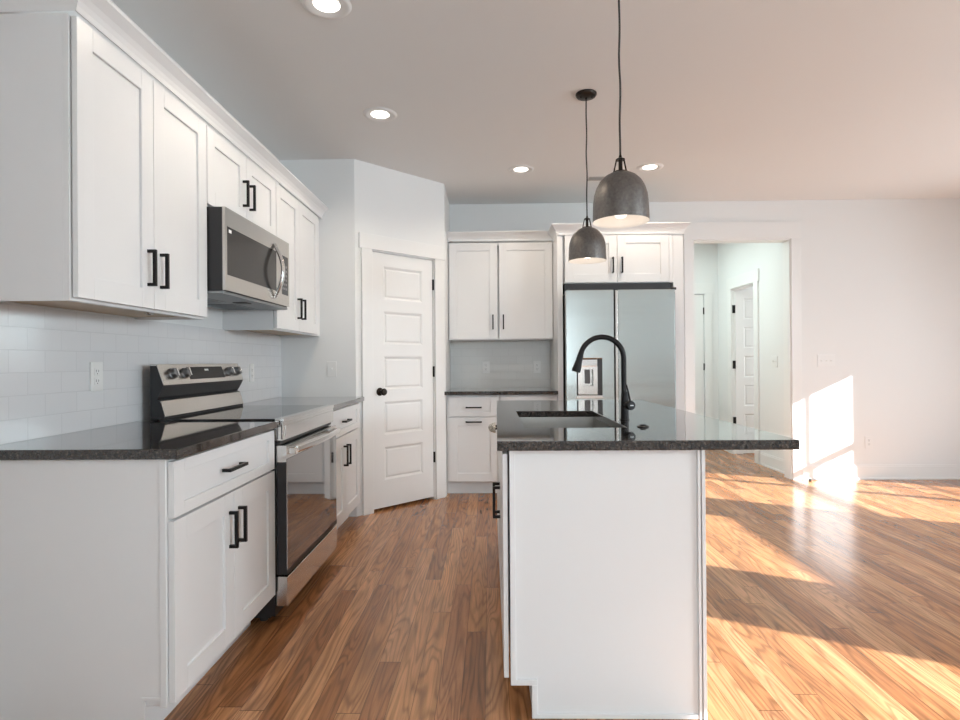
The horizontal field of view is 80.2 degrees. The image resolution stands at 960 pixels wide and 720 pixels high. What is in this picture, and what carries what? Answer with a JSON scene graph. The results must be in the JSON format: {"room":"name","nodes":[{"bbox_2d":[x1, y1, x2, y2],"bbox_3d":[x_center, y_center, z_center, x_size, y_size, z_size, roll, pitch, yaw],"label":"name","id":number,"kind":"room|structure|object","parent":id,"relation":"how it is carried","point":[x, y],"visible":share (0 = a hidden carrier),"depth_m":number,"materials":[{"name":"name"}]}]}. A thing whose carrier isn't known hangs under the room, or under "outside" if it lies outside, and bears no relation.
{"room":"kitchen","nodes":[
{"label":"kitchen","id":0,"kind":"room"},
{"bbox_2d":[0,0,281,444],"bbox_3d":[-1.639,-0.173,1.238,0.128,2.723,9.056,0,0,1],"label":"wall","id":1,"kind":"structure","parent":0,"point":[46,355],"depth_m":2.32,"materials":[{"name":"white tile"}]},
{"bbox_2d":[90,362,102,390],"bbox_3d":[-1.549,0.067,2.304,0.008,0.117,0.072,0,0,1],"label":"wall outlet","id":2,"kind":"object","parent":1,"relation":"attached to","point":[96,368],"visible":1,"depth_m":2.30,"materials":[{"name":"white plastic"}]},
{"bbox_2d":[94,368,99,374],"bbox_3d":[-1.547,0.047,2.304,0.002,0.029,0.033,0,0,1],"label":"socket","id":3,"kind":"object","parent":2,"relation":"attached to","point":[96,370],"depth_m":2.30,"materials":[{"name":"grey plastic"}]},
{"bbox_2d":[94,378,99,384],"bbox_3d":[-1.546,0.086,2.304,0.002,0.029,0.033,0,0,1],"label":"socket","id":4,"kind":"object","parent":2,"relation":"attached to","point":[96,380],"depth_m":2.30,"materials":[{"name":"grey plastic"}]},
{"bbox_2d":[0,13,206,319],"bbox_3d":[-1.389,-0.625,2.174,0.360,0.896,0.816,0,0,1],"label":"upper cabinet","id":5,"kind":"object","parent":1,"relation":"attached to","point":[103,171],"visible":1,"depth_m":1.85,"materials":[{"name":"paint"}]},
{"bbox_2d":[0,0,328,218],"bbox_3d":[-1.367,-1.118,3.051,0.379,0.082,2.599,0,0,1],"label":"trim","id":6,"kind":"structure","parent":5,"relation":"on","point":[103,15],"depth_m":2.23,"materials":[{"name":"paint"}]},
{"bbox_2d":[206,125,275,235],"bbox_3d":[-1.376,-0.885,3.000,0.360,0.372,0.831,0,0,1],"label":"upper cabinet","id":7,"kind":"object","parent":1,"relation":"attached to","point":[234,182],"visible":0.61,"depth_m":2.91,"materials":[{"name":"paint"}]},
{"bbox_2d":[207,206,288,309],"bbox_3d":[-1.316,-0.494,2.998,0.454,0.401,0.820,0,0,1],"label":"microwave","id":8,"kind":"object","parent":7,"relation":"attached to","point":[248,265],"visible":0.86,"depth_m":2.82,"materials":[{"name":"silver metal"}]},
{"bbox_2d":[249,364,253,381],"bbox_3d":[-1.522,0.086,3.803,0.008,0.117,0.072,0,0,1],"label":"wall outlet","id":9,"kind":"object","parent":1,"relation":"attached to","point":[251,366],"visible":1,"depth_m":3.79,"materials":[{"name":"white plastic"}]},
{"bbox_2d":[223,183,319,336],"bbox_3d":[-1.358,-0.624,3.883,0.360,0.890,0.932,0,0,1],"label":"upper cabinet","id":10,"kind":"object","parent":1,"relation":"attached to","point":[296,225],"visible":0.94,"depth_m":3.77,"materials":[{"name":"paint"}]},
{"bbox_2d":[279,159,356,516],"bbox_3d":[-1.236,-0.168,4.398,0.578,2.723,0.100,0,0,1],"label":"wall","id":11,"kind":"structure","parent":0,"point":[304,360],"depth_m":4.35,"materials":[{"name":"white paint"}]},
{"bbox_2d":[327,361,336,376],"bbox_3d":[-1.128,0.069,4.337,0.072,0.117,0.016,0,0,1],"label":"light switch","id":12,"kind":"object","parent":11,"relation":"attached to","point":[331,365],"visible":1,"depth_m":4.34,"materials":[{"name":"white plastic"}]},
{"bbox_2d":[354,159,445,515],"bbox_3d":[-0.660,0.329,4.692,0.897,3.723,0.110,0,0,-44],"label":"wall","id":13,"kind":"structure","parent":0,"point":[390,203],"depth_m":4.58,"materials":[{"name":"white paint"}]},
{"bbox_2d":[358,232,444,515],"bbox_3d":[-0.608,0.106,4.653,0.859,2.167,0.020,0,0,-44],"label":"trim","id":14,"kind":"structure","parent":13,"relation":"attached to","point":[367,243],"depth_m":4.43,"materials":[{"name":"white paint"}]},
{"bbox_2d":[372,251,434,508],"bbox_3d":[-0.604,0.159,4.657,0.616,2.018,0.110,0,0,-44],"label":"door","id":15,"kind":"structure","parent":13,"relation":"in","point":[403,368],"depth_m":4.66,"materials":[{"name":"white paint"}]},
{"bbox_2d":[444,185,450,495],"bbox_3d":[-0.347,-0.172,5.295,0.100,2.723,0.658,0,0,1],"label":"wall","id":16,"kind":"structure","parent":0,"point":[446,202],"depth_m":5.18,"materials":[{"name":"white paint"}]},
{"bbox_2d":[111,0,959,204],"bbox_3d":[2.335,-1.610,2.762,8.200,0.100,12.400,0,0,1],"label":"ceiling","id":17,"kind":"structure","parent":0,"point":[736,100],"depth_m":3.24,"materials":[{"name":"white paint"}]},
{"bbox_2d":[301,0,351,18],"bbox_3d":[-0.663,-1.534,2.466,0.212,0.009,0.212,0,0,1],"label":"recessed light","id":18,"kind":"object","parent":17,"relation":"in","point":[326,9],"visible":1,"depth_m":2.49,"materials":[{"name":"white paint"}]},
{"bbox_2d":[363,107,396,121],"bbox_3d":[-0.625,-1.532,3.567,0.212,0.009,0.212,0,0,1],"label":"recessed light","id":19,"kind":"object","parent":17,"relation":"in","point":[377,114],"visible":1,"depth_m":3.56,"materials":[{"name":"white paint"}]},
{"bbox_2d":[508,165,533,173],"bbox_3d":[0.332,-1.536,4.610,0.212,0.009,0.212,0,0,1],"label":"recessed light","id":20,"kind":"object","parent":17,"relation":"in","point":[518,169],"visible":1,"depth_m":4.61,"materials":[{"name":"white paint"}]},
{"bbox_2d":[568,89,606,263],"bbox_3d":[0.620,-1.060,3.312,0.217,0.971,0.217,0,0,1],"label":"pendant lamp","id":21,"kind":"object","parent":17,"relation":"hanging from","point":[587,245],"visible":1,"depth_m":3.25,"materials":[{"name":"grey metal"}]},
{"bbox_2d":[588,177,603,180],"bbox_3d":[1.098,-1.543,4.848,0.350,0.006,0.088,0,0,1],"label":"ceiling vent","id":22,"kind":"object","parent":17,"relation":"in","point":[590,178],"visible":0.32,"depth_m":4.84,"materials":[{"name":"grey metal"}]},
{"bbox_2d":[593,0,649,227],"bbox_3d":[0.547,-1.044,2.233,0.217,1.007,0.217,0,0,1],"label":"pendant lamp","id":23,"kind":"object","parent":17,"relation":"hanging from","point":[621,199],"visible":1,"depth_m":2.16,"materials":[{"name":"grey metal"}]},
{"bbox_2d":[636,163,663,171],"bbox_3d":[1.363,-1.544,4.580,0.212,0.009,0.212,0,0,1],"label":"recessed light","id":24,"kind":"object","parent":17,"relation":"in","point":[648,167],"visible":1,"depth_m":4.58,"materials":[{"name":"white paint"}]},
{"bbox_2d":[164,450,959,719],"bbox_3d":[2.356,1.213,2.755,8.200,0.100,12.400,0,0,1],"label":"floor","id":25,"kind":"structure","parent":0,"point":[826,599],"depth_m":2.63,"materials":[{"name":"brown wood"}]},
{"bbox_2d":[0,430,274,719],"bbox_3d":[-1.227,0.747,2.155,0.664,0.882,0.825,0,0,1],"label":"base cabinet","id":26,"kind":"object","parent":25,"relation":"on","point":[123,583],"visible":0.93,"depth_m":1.75,"materials":[{"name":"paint"}]},
{"bbox_2d":[0,421,278,459],"bbox_3d":[-1.237,0.290,2.154,0.650,0.032,0.839,0,0,1],"label":"countertop","id":27,"kind":"structure","parent":26,"relation":"on","point":[139,440],"depth_m":1.92,"materials":[{"name":"stone"}]},
{"bbox_2d":[150,363,340,620],"bbox_3d":[-1.167,0.604,2.992,0.717,1.172,0.829,0,0,1],"label":"range","id":28,"kind":"object","parent":25,"relation":"on","point":[304,438],"visible":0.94,"depth_m":2.80,"materials":[{"name":"silver metal"}]},
{"bbox_2d":[159,405,324,420],"bbox_3d":[-1.183,0.277,2.994,0.528,0.016,0.827,0,0,1],"label":"cooktop","id":29,"kind":"object","parent":28,"relation":"in","point":[222,412],"depth_m":2.85,"materials":[{"name":"black glass"}]},
{"bbox_2d":[330,403,359,528],"bbox_3d":[-1.196,0.751,3.877,0.664,0.882,0.928,0,0,1],"label":"base cabinet","id":30,"kind":"object","parent":25,"relation":"on","point":[346,418],"visible":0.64,"depth_m":3.84,"materials":[{"name":"paint"}]},
{"bbox_2d":[243,396,363,409],"bbox_3d":[-1.206,0.294,3.877,0.650,0.032,0.933,0,0,1],"label":"countertop","id":31,"kind":"structure","parent":30,"relation":"on","point":[338,402],"depth_m":3.84,"materials":[{"name":"stone"}]},
{"bbox_2d":[446,395,499,492],"bbox_3d":[-0.053,0.746,5.284,0.467,0.882,0.664,0,0,1],"label":"base cabinet","id":32,"kind":"object","parent":25,"relation":"on","point":[471,447],"visible":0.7,"depth_m":4.99,"materials":[{"name":"paint"}]},
{"bbox_2d":[444,387,557,394],"bbox_3d":[0.183,0.287,5.276,0.998,0.032,0.674,0,0,1],"label":"countertop","id":33,"kind":"structure","parent":32,"relation":"on","point":[527,390],"depth_m":4.95,"materials":[{"name":"stone"}]},
{"bbox_2d":[500,394,556,400],"bbox_3d":[0.434,0.742,5.275,0.504,0.882,0.664,0,0,1],"label":"base cabinet","id":34,"kind":"object","parent":25,"relation":"on","point":[502,397],"visible":0.07,"depth_m":4.98,"materials":[{"name":"paint"}]},
{"bbox_2d":[550,235,563,399],"bbox_3d":[0.706,0.049,5.277,0.046,2.264,0.655,0,0,1],"label":"end panel","id":35,"kind":"object","parent":25,"relation":"on","point":[556,345],"visible":0.44,"depth_m":4.95,"materials":[{"name":"paint"}]},
{"bbox_2d":[493,409,706,719],"bbox_3d":[0.408,0.737,2.799,0.692,0.882,1.874,0,0,1],"label":"base cabinet","id":36,"kind":"object","parent":25,"relation":"on","point":[602,553],"visible":0.8,"depth_m":1.88,"materials":[{"name":"paint"}]},
{"bbox_2d":[488,400,799,450],"bbox_3d":[0.544,0.280,2.804,1.004,0.034,1.926,0,0,1],"label":"countertop","id":37,"kind":"structure","parent":36,"relation":"on","point":[669,428],"depth_m":2.08,"materials":[{"name":"stone"}]},
{"bbox_2d":[519,417,612,427],"bbox_3d":[0.379,0.397,2.580,0.419,0.202,0.769,0,0,1],"label":"sink","id":38,"kind":"object","parent":37,"relation":"in","point":[528,422],"visible":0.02,"depth_m":2.96,"materials":[{"name":"silver metal"}]},
{"bbox_2d":[572,334,634,419],"bbox_3d":[0.532,0.075,2.465,0.265,0.373,0.079,0,0,1],"label":"kitchen faucet","id":39,"kind":"object","parent":37,"relation":"on","point":[627,404],"visible":1,"depth_m":2.47,"materials":[{"name":"black metal"}]},
{"bbox_2d":[637,424,648,427],"bbox_3d":[0.634,0.256,2.217,0.044,0.010,0.044,0,0,1],"label":"switch","id":40,"kind":"object","parent":37,"relation":"on","point":[640,425],"visible":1,"depth_m":2.20,"materials":[{"name":"black metal"}]},
{"bbox_2d":[563,283,675,407],"bbox_3d":[1.201,0.256,5.162,0.938,1.843,0.826,0,0,1],"label":"refrigerator","id":41,"kind":"object","parent":25,"relation":"on","point":[641,316],"visible":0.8,"depth_m":4.76,"materials":[{"name":"silver metal"}]},
{"bbox_2d":[671,234,683,409],"bbox_3d":[1.726,0.042,5.258,0.087,2.264,0.655,0,0,1],"label":"end panel","id":42,"kind":"object","parent":25,"relation":"on","point":[677,238],"visible":0.23,"depth_m":4.93,"materials":[{"name":"paint"}]},
{"bbox_2d":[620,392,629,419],"bbox_3d":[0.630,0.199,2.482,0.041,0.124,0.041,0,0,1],"label":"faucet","id":43,"kind":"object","parent":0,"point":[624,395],"depth_m":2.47,"materials":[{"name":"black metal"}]},
{"bbox_2d":[450,198,959,464],"bbox_3d":[1.802,0.313,5.639,6.840,3.723,0.128,0,0,1],"label":"wall","id":44,"kind":"structure","parent":0,"point":[880,278],"depth_m":5.55,"materials":[{"name":"white paint"}]},
{"bbox_2d":[482,361,489,372],"bbox_3d":[0.059,0.071,5.604,0.072,0.117,0.008,0,0,1],"label":"wall outlet","id":45,"kind":"object","parent":44,"relation":"attached to","point":[485,364],"visible":1,"depth_m":5.60,"materials":[{"name":"white plastic"}]},
{"bbox_2d":[448,242,552,340],"bbox_3d":[0.193,-0.639,5.435,0.972,0.906,0.360,0,0,1],"label":"upper cabinet","id":46,"kind":"object","parent":44,"relation":"attached to","point":[497,291],"visible":1,"depth_m":5.29,"materials":[{"name":"paint"}]},
{"bbox_2d":[447,230,552,241],"bbox_3d":[0.185,-1.145,5.263,0.974,0.084,0.052,0,0,1],"label":"trim","id":47,"kind":"structure","parent":46,"relation":"on","point":[526,235],"depth_m":5.27,"materials":[{"name":"paint"}]},
{"bbox_2d":[533,361,540,372],"bbox_3d":[0.561,0.069,5.595,0.072,0.117,0.008,0,0,1],"label":"wall outlet","id":48,"kind":"object","parent":44,"relation":"attached to","point":[536,364],"visible":1,"depth_m":5.59,"materials":[{"name":"white plastic"}]},
{"bbox_2d":[562,234,672,284],"bbox_3d":[1.198,-0.877,5.250,0.950,0.419,0.694,0,0,1],"label":"upper cabinet","id":49,"kind":"object","parent":44,"relation":"attached to","point":[635,258],"visible":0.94,"depth_m":4.94,"materials":[{"name":"paint"}]},
{"bbox_2d":[548,222,690,241],"bbox_3d":[1.217,-1.131,5.239,1.191,0.088,0.717,0,0,1],"label":"trim","id":50,"kind":"structure","parent":49,"relation":"on","point":[555,229],"depth_m":4.91,"materials":[{"name":"paint"}]},
{"bbox_2d":[683,221,802,479],"bbox_3d":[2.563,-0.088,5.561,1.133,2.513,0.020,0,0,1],"label":"trim","id":51,"kind":"structure","parent":44,"relation":"attached to","point":[791,230],"depth_m":5.55,"materials":[{"name":"white paint"}]},
{"bbox_2d":[817,355,834,366],"bbox_3d":[3.371,0.009,5.548,0.165,0.117,0.016,0,0,1],"label":"light switch","id":52,"kind":"object","parent":44,"relation":"attached to","point":[823,360],"visible":1,"depth_m":5.55,"materials":[{"name":"white plastic"}]},
{"bbox_2d":[865,436,872,447],"bbox_3d":[3.779,0.799,5.543,0.072,0.117,0.008,0,0,1],"label":"wall outlet","id":53,"kind":"object","parent":44,"relation":"attached to","point":[868,439],"visible":1,"depth_m":5.54,"materials":[{"name":"white plastic"}]},
{"bbox_2d":[802,464,959,479],"bbox_3d":[4.122,1.087,5.528,1.967,0.140,0.024,0,0,1],"label":"baseboard","id":54,"kind":"structure","parent":44,"relation":"attached to","point":[950,471],"depth_m":5.53,"materials":[{"name":"white paint"}]},
{"bbox_2d":[694,243,752,418],"bbox_3d":[3.987,0.301,7.588,5.100,3.723,0.120,0,0,1],"label":"wall","id":55,"kind":"structure","parent":0,"point":[705,255],"depth_m":7.55,"materials":[{"name":"white paint"}]},
{"bbox_2d":[695,295,704,415],"bbox_3d":[2.593,0.149,7.572,0.771,2.023,0.053,0,0,1],"label":"door","id":56,"kind":"structure","parent":55,"relation":"in","point":[699,309],"depth_m":7.55,"materials":[{"name":"white paint"}]},
{"bbox_2d":[694,283,713,417],"bbox_3d":[2.583,0.081,7.544,1.018,2.184,0.020,0,0,1],"label":"trim","id":57,"kind":"structure","parent":55,"relation":"attached to","point":[707,289],"depth_m":7.53,"materials":[{"name":"white paint"}]},
{"bbox_2d":[717,243,783,458],"bbox_3d":[3.199,0.305,6.610,0.120,3.723,1.864,0,0,1],"label":"wall","id":58,"kind":"structure","parent":0,"point":[734,259],"depth_m":6.28,"materials":[{"name":"white paint"}]},
{"bbox_2d":[726,268,759,463],"bbox_3d":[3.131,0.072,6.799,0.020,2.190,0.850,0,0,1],"label":"trim","id":59,"kind":"structure","parent":58,"relation":"attached to","point":[752,276],"depth_m":6.49,"materials":[{"name":"white paint"}]},
{"bbox_2d":[732,290,754,452],"bbox_3d":[3.475,0.142,7.090,0.664,2.023,0.035,0,0,1],"label":"door","id":60,"kind":"structure","parent":58,"relation":"in","point":[743,364],"depth_m":7.08,"materials":[{"name":"white paint"}]},
{"bbox_2d":[759,452,783,473],"bbox_3d":[3.123,1.095,6.020,0.024,0.140,0.684,0,0,1],"label":"baseboard","id":61,"kind":"structure","parent":58,"relation":"attached to","point":[769,461],"depth_m":6.09,"materials":[{"name":"white paint"}]},
{"bbox_2d":[772,356,777,366],"bbox_3d":[3.119,0.015,6.044,0.016,0.117,0.120,0,0,1],"label":"light switch","id":62,"kind":"object","parent":58,"relation":"attached to","point":[774,358],"visible":1,"depth_m":6.02,"materials":[{"name":"white plastic"}]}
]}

